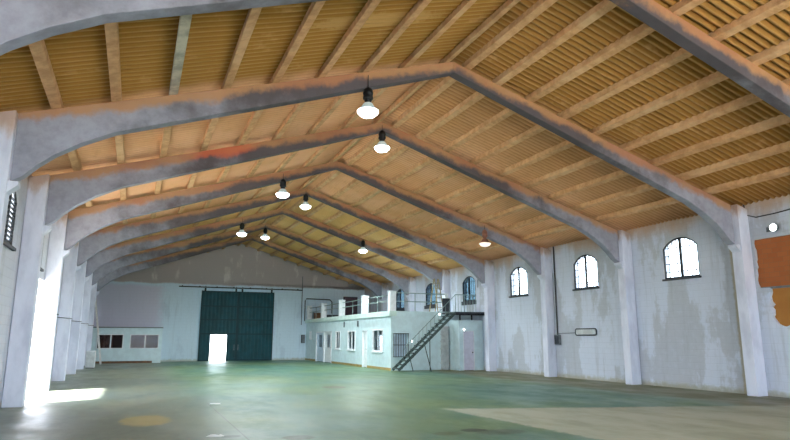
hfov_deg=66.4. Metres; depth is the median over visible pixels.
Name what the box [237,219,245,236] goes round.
lamp
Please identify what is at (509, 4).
purlin
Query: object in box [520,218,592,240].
purlin
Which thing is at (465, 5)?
purlin
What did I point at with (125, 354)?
wall
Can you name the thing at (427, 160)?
purlin
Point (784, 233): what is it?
trim
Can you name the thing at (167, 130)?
purlin
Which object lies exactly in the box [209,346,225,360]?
ground
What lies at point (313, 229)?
purlin
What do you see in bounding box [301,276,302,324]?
pipe
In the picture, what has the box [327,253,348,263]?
purlin
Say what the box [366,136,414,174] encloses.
purlin
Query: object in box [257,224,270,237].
purlin
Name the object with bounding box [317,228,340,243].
purlin
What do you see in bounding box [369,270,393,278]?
purlin
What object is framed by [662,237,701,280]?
window
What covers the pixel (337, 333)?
window
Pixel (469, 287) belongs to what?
window
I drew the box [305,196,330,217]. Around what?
purlin
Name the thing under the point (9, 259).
wall
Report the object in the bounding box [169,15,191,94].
purlin
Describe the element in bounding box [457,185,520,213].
purlin
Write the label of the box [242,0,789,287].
ceiling
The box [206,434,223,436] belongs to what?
crumpled bag
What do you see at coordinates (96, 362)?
baseboard
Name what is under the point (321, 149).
purlin
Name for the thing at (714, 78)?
purlin
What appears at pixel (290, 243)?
purlin
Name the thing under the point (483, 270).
frame
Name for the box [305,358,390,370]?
baseboard
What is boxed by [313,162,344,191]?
purlin
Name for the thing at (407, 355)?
staircase
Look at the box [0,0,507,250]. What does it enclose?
ceiling
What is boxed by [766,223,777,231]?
lamp
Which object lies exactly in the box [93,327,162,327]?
trim
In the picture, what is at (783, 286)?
trim
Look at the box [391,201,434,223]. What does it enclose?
purlin
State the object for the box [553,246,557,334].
conduit
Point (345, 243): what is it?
purlin
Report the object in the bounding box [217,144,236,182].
purlin
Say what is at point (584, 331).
diffuser
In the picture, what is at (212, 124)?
purlin
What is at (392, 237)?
purlin
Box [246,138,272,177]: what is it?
purlin
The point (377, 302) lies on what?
rail
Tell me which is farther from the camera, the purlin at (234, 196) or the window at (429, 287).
the window at (429, 287)
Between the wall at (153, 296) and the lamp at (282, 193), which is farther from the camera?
the wall at (153, 296)
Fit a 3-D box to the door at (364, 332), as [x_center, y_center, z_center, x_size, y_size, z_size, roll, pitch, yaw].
[-1.679,7.293,34.179,0.120,2.060,0.780,5,-12,-23]
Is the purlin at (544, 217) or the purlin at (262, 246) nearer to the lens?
the purlin at (544, 217)
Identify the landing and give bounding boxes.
[442,312,484,319]
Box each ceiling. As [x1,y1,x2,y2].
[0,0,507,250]
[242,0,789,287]
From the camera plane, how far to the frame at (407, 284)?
35.06 m
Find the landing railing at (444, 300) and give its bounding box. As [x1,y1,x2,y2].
[442,294,475,311]
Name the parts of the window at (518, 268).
sill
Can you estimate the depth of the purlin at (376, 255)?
37.58 m
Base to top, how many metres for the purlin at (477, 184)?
0.194 m
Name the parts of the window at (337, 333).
pane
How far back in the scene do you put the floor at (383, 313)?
35.71 m
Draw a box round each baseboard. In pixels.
[95,361,151,363]
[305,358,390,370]
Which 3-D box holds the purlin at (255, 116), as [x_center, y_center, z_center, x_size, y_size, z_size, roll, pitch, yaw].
[-3.621,-2.645,15.586,0.170,0.194,4.727,5,-12,-23]
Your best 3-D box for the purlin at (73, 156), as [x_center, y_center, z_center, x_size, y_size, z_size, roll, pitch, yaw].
[-7.423,-1.739,13.760,0.170,0.194,4.727,5,-12,-23]
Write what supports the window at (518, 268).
in the wall at (689, 334)
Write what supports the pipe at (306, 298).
attached to the wall at (153, 296)
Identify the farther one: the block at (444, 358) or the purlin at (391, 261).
the purlin at (391, 261)
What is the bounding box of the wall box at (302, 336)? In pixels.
[301,335,304,342]
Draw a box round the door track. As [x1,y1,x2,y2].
[179,285,302,290]
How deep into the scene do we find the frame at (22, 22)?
8.03 m
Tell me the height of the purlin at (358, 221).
0.194 m
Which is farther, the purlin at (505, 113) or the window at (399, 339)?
the window at (399, 339)
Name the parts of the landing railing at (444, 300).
infill panel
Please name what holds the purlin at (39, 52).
attached to the ceiling at (79, 61)
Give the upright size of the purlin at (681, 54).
0.194 m
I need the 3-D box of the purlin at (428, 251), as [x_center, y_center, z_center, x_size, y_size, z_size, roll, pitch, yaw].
[1.842,1.713,32.873,0.170,0.194,4.727,5,-12,-23]
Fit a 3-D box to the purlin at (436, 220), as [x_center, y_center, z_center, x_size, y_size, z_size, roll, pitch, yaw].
[1.770,0.090,27.903,0.170,0.194,4.727,5,-12,-23]
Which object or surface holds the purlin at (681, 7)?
attached to the ceiling at (710, 15)
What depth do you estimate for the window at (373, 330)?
32.52 m
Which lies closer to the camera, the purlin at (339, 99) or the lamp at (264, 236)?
the purlin at (339, 99)
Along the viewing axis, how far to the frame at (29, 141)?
13.61 m
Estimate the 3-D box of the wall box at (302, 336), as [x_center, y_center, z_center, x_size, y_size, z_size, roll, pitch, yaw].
[-6.989,9.028,45.798,0.260,0.620,0.205,5,-12,-23]
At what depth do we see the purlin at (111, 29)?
10.13 m
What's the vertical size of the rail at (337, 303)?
0.874 m
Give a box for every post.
[306,306,311,319]
[321,303,326,317]
[338,300,345,315]
[361,295,368,313]
[387,291,396,310]
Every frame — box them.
[0,0,789,116]
[0,62,767,396]
[1,123,641,407]
[32,161,556,391]
[51,188,496,380]
[66,208,450,374]
[76,223,415,369]
[84,235,387,365]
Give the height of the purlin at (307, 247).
0.194 m
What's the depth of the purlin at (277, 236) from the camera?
39.94 m
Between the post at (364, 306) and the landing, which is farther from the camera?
the post at (364, 306)
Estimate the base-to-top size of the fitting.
0.294 m
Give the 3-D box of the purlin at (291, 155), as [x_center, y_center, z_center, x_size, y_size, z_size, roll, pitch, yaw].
[-3.547,-2.267,20.801,0.170,0.194,4.727,5,-12,-23]
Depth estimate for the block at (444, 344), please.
31.69 m
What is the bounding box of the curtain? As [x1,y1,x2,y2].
[100,335,113,347]
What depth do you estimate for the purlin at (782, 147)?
16.03 m
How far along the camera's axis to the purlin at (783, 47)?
12.02 m
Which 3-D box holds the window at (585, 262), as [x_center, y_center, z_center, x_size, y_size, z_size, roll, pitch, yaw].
[7.801,2.130,24.703,0.165,1.447,1.540,5,-12,-23]
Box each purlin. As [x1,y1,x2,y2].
[29,39,62,108]
[63,105,81,171]
[82,168,92,206]
[104,22,121,101]
[115,134,124,164]
[120,188,126,200]
[154,180,161,194]
[160,126,171,157]
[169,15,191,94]
[178,187,186,213]
[187,150,199,188]
[200,87,221,151]
[203,182,216,208]
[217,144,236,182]
[222,7,261,88]
[228,175,246,203]
[237,81,270,145]
[237,197,252,217]
[245,235,256,246]
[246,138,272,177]
[253,171,274,198]
[257,193,275,213]
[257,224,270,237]
[257,240,269,251]
[270,234,281,242]
[270,246,283,255]
[271,1,324,82]
[271,209,288,225]
[273,76,315,139]
[275,132,307,172]
[276,165,302,192]
[278,187,300,208]
[284,235,300,247]
[284,251,298,260]
[285,215,304,231]
[289,189,312,210]
[299,241,316,252]
[300,160,330,189]
[301,221,322,236]
[303,127,340,167]
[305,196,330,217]
[308,71,359,133]
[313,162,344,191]
[313,247,332,257]
[316,0,380,77]
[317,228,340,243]
[323,204,350,223]
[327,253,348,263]
[331,122,373,162]
[331,171,365,198]
[333,235,358,249]
[341,66,400,128]
[341,213,370,230]
[341,259,363,268]
[345,135,386,165]
[349,242,375,254]
[351,181,387,206]
[355,269,367,273]
[358,221,390,237]
[360,0,431,72]
[364,249,392,260]
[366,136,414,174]
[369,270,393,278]
[371,191,411,215]
[374,62,440,123]
[376,229,409,244]
[379,255,409,266]
[388,148,441,184]
[390,76,456,128]
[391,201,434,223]
[393,237,429,251]
[394,262,425,271]
[401,0,476,67]
[410,210,456,231]
[410,244,447,257]
[412,161,468,194]
[415,91,484,139]
[426,251,465,263]
[429,219,477,238]
[435,173,495,203]
[441,0,519,62]
[442,108,515,152]
[448,228,498,246]
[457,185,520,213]
[461,0,557,69]
[466,237,519,253]
[469,124,545,164]
[478,196,545,222]
[492,0,616,85]
[496,141,574,176]
[499,207,569,231]
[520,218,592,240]
[521,146,617,188]
[524,23,655,102]
[546,170,629,199]
[557,48,692,119]
[570,184,655,210]
[588,71,728,135]
[593,197,679,221]
[618,93,761,150]
[647,114,789,165]
[668,0,706,15]
[675,141,789,180]
[702,166,789,194]
[707,0,789,41]
[745,38,789,65]
[782,78,789,85]
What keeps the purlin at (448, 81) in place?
attached to the ceiling at (710, 15)
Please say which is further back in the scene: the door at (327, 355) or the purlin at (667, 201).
the door at (327, 355)
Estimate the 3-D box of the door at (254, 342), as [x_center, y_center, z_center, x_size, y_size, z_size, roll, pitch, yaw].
[-10.298,7.656,44.523,2.620,5.304,0.140,5,-12,-23]
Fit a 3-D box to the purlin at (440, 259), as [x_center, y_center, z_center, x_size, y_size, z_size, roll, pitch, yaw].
[2.808,2.105,33.215,0.170,0.194,4.727,5,-12,-23]
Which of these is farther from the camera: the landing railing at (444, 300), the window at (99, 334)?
the window at (99, 334)
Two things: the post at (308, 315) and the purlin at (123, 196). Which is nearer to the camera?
the purlin at (123, 196)
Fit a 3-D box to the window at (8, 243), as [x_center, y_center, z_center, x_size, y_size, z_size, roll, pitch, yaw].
[-8.515,-0.128,13.333,0.160,1.447,1.540,5,-12,-23]
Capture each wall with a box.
[0,174,63,407]
[91,328,162,362]
[93,244,364,361]
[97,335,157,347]
[305,316,393,370]
[327,331,381,349]
[364,194,789,397]
[394,311,470,370]
[448,320,483,370]
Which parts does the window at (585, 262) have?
sill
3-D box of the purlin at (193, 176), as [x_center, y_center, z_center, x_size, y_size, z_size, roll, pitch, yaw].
[-6.428,-1.580,19.417,0.170,0.194,4.727,5,-12,-23]
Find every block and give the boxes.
[440,334,448,340]
[440,341,448,347]
[440,348,448,354]
[440,355,448,362]
[441,326,448,333]
[441,362,448,369]
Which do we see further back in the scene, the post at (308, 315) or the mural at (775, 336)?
the post at (308, 315)
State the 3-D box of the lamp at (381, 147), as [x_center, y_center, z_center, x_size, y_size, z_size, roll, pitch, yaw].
[-0.415,-2.613,19.355,0.490,0.900,0.490,5,-12,-23]
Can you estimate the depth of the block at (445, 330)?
31.83 m
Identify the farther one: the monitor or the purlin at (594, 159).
the monitor
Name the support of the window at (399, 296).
in the wall at (689, 334)
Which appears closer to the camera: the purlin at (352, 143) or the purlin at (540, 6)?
the purlin at (540, 6)
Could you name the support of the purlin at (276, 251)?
attached to the ceiling at (710, 15)
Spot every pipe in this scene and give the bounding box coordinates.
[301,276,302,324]
[304,298,331,320]
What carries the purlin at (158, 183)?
attached to the ceiling at (79, 61)
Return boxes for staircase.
[392,295,455,371]
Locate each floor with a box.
[0,360,789,439]
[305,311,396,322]
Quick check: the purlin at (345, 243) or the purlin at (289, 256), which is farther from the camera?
the purlin at (289, 256)
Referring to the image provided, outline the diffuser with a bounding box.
[576,329,595,334]
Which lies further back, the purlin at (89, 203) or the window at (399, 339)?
the window at (399, 339)
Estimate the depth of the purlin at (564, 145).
19.01 m
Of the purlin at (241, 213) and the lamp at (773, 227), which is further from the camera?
the purlin at (241, 213)
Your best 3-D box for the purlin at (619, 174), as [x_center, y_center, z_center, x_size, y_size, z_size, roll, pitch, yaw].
[6.453,-1.196,19.672,0.170,0.194,4.727,5,-12,-23]
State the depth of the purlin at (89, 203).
19.63 m
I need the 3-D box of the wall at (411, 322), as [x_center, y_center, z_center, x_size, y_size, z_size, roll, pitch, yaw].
[2.007,6.347,31.771,4.570,3.000,0.150,5,-12,-23]
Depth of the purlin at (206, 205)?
25.32 m
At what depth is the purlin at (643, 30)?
13.75 m
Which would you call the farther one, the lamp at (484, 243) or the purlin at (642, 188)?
the lamp at (484, 243)
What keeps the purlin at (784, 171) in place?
attached to the ceiling at (710, 15)
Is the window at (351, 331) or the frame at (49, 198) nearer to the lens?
the frame at (49, 198)
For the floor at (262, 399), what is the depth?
14.15 m
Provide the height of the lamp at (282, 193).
0.943 m
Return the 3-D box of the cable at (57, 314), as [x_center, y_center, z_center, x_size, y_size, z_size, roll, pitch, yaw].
[-14.581,4.664,27.558,0.462,0.058,19.368,5,-12,-23]
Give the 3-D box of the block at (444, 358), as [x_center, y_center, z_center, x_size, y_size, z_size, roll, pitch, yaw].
[2.620,7.283,31.638,0.420,0.370,0.220,5,-12,-23]
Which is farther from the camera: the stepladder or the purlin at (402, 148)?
the stepladder
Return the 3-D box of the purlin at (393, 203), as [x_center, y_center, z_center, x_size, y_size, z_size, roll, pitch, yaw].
[-0.162,-0.693,27.218,0.170,0.194,4.727,5,-12,-23]
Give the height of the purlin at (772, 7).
0.194 m
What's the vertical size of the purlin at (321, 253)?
0.194 m
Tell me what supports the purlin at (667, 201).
attached to the ceiling at (710, 15)
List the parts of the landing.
plate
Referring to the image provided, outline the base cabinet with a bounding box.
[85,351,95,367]
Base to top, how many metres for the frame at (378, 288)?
8.456 m
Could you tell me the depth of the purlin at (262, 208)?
30.84 m
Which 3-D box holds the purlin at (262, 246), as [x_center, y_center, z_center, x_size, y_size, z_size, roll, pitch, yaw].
[-9.483,1.899,43.696,0.170,0.194,4.727,5,-12,-23]
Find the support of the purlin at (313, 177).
attached to the ceiling at (79, 61)
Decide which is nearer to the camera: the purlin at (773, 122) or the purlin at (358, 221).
the purlin at (773, 122)
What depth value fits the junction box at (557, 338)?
25.78 m
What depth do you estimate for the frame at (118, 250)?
30.25 m
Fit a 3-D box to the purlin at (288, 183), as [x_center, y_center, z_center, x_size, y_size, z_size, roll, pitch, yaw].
[-4.439,-1.658,25.552,0.170,0.194,4.727,5,-12,-23]
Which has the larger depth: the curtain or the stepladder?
the curtain
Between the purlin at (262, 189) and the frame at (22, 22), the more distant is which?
the purlin at (262, 189)
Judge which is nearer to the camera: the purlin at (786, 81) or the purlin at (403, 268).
the purlin at (786, 81)
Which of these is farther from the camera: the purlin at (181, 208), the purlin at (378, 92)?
the purlin at (181, 208)
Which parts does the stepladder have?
leg, leg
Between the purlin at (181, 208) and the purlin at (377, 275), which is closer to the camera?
the purlin at (181, 208)
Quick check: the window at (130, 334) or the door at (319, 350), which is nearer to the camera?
the window at (130, 334)
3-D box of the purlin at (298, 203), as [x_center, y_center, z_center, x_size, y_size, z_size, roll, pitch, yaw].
[-4.734,-0.955,30.544,0.170,0.194,4.727,5,-12,-23]
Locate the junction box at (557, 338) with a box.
[554,335,560,344]
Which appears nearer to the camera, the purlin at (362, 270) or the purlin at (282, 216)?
the purlin at (282, 216)
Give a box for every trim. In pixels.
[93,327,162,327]
[751,231,789,239]
[762,285,789,288]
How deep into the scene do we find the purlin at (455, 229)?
28.73 m
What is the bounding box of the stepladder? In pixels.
[429,279,441,311]
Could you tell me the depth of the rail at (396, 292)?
31.86 m
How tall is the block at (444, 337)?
0.370 m
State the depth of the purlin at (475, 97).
17.89 m
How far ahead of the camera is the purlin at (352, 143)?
22.21 m
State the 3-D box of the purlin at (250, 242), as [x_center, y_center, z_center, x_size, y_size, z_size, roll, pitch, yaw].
[-10.311,1.563,43.403,0.170,0.194,4.727,5,-12,-23]
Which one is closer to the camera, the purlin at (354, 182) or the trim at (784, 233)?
the trim at (784, 233)
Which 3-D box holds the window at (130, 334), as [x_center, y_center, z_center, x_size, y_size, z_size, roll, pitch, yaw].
[-16.528,8.013,39.797,1.780,0.930,0.110,5,-12,-23]
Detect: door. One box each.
[197,286,238,360]
[236,287,273,360]
[315,332,323,361]
[323,331,331,362]
[343,297,357,314]
[362,330,366,367]
[463,331,474,369]
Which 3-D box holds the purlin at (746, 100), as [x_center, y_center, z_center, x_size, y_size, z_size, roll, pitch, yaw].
[7.346,-2.428,15.043,0.170,0.194,4.727,5,-12,-23]
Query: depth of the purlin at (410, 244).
33.14 m
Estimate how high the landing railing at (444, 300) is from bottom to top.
0.890 m
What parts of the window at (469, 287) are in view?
sill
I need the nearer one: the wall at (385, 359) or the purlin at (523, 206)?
the purlin at (523, 206)
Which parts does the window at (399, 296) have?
pane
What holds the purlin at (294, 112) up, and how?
attached to the ceiling at (79, 61)
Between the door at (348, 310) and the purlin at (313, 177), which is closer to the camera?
the purlin at (313, 177)
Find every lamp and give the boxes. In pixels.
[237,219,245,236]
[261,225,268,239]
[276,174,288,197]
[300,194,310,209]
[357,75,377,117]
[359,240,366,252]
[374,130,389,152]
[479,225,490,246]
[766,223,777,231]
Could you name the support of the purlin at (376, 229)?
attached to the ceiling at (710, 15)
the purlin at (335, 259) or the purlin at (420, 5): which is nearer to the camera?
the purlin at (420, 5)
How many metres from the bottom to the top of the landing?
0.410 m
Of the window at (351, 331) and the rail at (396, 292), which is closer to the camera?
the rail at (396, 292)
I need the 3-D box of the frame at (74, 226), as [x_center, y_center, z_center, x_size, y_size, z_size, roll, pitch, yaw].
[-2.119,1.850,23.066,19.520,8.456,0.460,5,-12,-23]
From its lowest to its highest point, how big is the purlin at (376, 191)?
0.194 m
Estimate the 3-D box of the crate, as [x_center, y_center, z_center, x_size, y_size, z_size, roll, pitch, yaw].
[-5.850,7.300,45.758,0.540,0.500,0.540,5,-12,-23]
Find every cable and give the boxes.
[57,314,93,325]
[743,205,789,217]
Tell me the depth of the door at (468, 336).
31.09 m
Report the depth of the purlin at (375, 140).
22.23 m
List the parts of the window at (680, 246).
sill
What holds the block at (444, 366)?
on the floor at (262, 399)
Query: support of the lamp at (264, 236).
hanging from the frame at (407, 284)
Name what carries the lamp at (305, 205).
hanging from the frame at (483, 270)
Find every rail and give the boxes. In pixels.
[324,303,338,316]
[342,299,360,314]
[366,295,387,311]
[396,292,444,310]
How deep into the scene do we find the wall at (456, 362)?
31.31 m
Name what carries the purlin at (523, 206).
attached to the ceiling at (710, 15)
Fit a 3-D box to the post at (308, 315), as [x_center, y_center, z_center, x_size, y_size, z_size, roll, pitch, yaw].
[-6.563,7.101,46.152,0.380,1.040,0.380,5,-12,-23]
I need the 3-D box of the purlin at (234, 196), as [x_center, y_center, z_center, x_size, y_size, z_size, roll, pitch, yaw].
[-6.382,-1.195,24.619,0.170,0.194,4.727,5,-12,-23]
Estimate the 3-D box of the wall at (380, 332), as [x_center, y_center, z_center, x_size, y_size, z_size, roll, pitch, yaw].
[-2.130,7.865,39.010,0.050,2.800,16.700,5,-12,-23]
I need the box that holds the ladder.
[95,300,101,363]
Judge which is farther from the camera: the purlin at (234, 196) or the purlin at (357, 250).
the purlin at (357, 250)
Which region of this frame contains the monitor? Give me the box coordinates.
[148,340,156,347]
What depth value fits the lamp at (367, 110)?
13.91 m
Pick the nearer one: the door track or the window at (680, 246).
the window at (680, 246)
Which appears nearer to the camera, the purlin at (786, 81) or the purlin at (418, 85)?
the purlin at (786, 81)
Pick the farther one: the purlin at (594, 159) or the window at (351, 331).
the window at (351, 331)
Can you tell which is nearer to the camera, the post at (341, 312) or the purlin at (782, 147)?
the purlin at (782, 147)
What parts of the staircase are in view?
handrail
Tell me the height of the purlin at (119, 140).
0.194 m
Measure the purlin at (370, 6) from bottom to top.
0.194 m
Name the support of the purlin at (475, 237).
attached to the ceiling at (710, 15)
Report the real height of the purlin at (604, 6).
0.194 m
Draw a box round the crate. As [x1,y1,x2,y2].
[314,313,320,318]
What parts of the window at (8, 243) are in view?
sill, frame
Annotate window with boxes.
[3,192,16,250]
[96,334,123,348]
[129,334,159,348]
[334,331,340,349]
[346,330,354,350]
[371,329,382,352]
[393,333,408,356]
[396,289,404,310]
[424,283,435,308]
[461,276,475,304]
[509,267,528,297]
[572,255,598,290]
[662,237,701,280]
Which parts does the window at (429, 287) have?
sill, pane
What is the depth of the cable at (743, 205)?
17.63 m
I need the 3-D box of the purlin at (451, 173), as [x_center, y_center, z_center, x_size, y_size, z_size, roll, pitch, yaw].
[1.697,-1.533,22.932,0.170,0.194,4.727,5,-12,-23]
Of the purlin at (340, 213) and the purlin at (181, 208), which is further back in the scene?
the purlin at (340, 213)
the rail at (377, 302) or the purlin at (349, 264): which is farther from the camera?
the purlin at (349, 264)
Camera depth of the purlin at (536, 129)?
18.67 m
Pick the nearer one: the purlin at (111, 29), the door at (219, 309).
the purlin at (111, 29)
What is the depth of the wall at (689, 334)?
21.64 m
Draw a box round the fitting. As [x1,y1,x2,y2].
[575,328,596,335]
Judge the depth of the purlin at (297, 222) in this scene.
35.54 m
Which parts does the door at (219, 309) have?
wicket frame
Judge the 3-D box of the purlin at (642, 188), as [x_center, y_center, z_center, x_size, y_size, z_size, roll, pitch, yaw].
[7.419,-0.805,20.014,0.170,0.194,4.727,5,-12,-23]
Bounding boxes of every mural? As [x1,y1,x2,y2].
[751,240,789,355]
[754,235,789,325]
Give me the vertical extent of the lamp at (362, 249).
0.765 m
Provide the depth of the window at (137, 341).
40.68 m
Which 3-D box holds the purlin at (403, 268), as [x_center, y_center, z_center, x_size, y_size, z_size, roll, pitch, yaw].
[0.949,2.945,37.502,0.170,0.194,4.727,5,-12,-23]
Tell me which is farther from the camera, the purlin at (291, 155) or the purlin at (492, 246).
the purlin at (492, 246)
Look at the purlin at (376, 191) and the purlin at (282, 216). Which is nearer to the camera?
the purlin at (376, 191)
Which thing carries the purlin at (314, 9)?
attached to the ceiling at (79, 61)
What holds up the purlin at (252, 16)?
attached to the ceiling at (79, 61)
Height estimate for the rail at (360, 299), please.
0.874 m
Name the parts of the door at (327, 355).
panel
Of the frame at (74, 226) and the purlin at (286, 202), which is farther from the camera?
the purlin at (286, 202)

